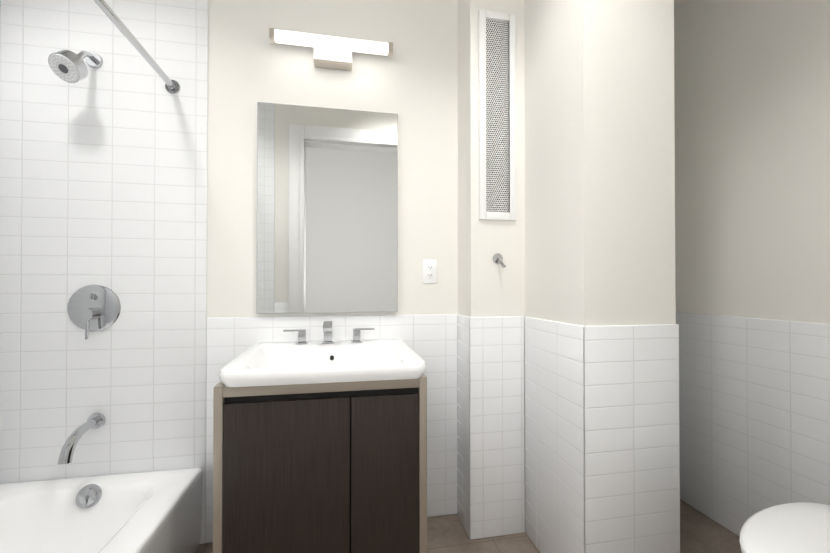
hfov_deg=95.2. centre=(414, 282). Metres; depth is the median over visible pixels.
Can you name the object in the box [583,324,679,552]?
wall tile
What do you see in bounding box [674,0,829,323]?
wall
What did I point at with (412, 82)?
wall
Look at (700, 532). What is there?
floor
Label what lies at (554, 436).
wall tile
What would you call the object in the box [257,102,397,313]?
mirror
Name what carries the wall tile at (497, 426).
attached to the wall at (586, 237)
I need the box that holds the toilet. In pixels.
[739,502,829,552]
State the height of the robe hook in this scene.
0.070 m
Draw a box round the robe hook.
[493,253,505,267]
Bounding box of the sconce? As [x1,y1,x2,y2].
[269,28,392,70]
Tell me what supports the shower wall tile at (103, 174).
attached to the wall at (412, 82)
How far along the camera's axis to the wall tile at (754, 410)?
1.64 m
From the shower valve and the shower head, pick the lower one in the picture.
the shower valve
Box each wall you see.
[207,0,457,317]
[458,0,675,509]
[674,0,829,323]
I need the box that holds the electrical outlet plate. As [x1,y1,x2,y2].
[423,259,436,282]
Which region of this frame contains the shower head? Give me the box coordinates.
[48,50,102,82]
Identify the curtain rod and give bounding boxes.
[93,0,179,93]
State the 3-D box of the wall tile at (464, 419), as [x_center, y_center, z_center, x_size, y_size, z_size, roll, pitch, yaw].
[0.227,0.641,1.761,0.008,0.977,0.192,0,0,-11]
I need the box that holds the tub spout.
[58,413,105,463]
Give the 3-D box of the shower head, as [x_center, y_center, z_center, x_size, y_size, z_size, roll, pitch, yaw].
[-1.321,-0.860,1.478,0.108,0.188,0.190,0,0,-11]
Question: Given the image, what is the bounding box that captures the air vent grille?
[478,10,515,220]
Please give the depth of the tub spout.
1.43 m
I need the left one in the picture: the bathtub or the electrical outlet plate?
the bathtub
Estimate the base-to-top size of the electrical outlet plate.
0.116 m
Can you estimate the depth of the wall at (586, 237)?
1.37 m
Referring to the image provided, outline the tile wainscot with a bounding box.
[206,314,456,542]
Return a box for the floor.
[196,499,741,552]
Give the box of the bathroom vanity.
[213,321,426,552]
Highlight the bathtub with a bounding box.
[0,468,201,552]
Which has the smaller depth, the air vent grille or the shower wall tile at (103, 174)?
the shower wall tile at (103, 174)
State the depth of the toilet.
1.00 m
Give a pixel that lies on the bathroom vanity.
(319, 446)
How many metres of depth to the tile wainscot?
1.81 m
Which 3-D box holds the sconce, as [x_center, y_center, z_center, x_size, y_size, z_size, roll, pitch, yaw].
[-0.370,-1.041,1.714,0.533,0.094,0.101,0,0,-11]
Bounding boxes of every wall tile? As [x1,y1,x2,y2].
[0,0,207,543]
[457,314,470,538]
[470,316,524,539]
[525,316,585,552]
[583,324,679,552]
[676,312,829,536]
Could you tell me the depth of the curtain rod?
1.34 m
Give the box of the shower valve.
[67,285,120,338]

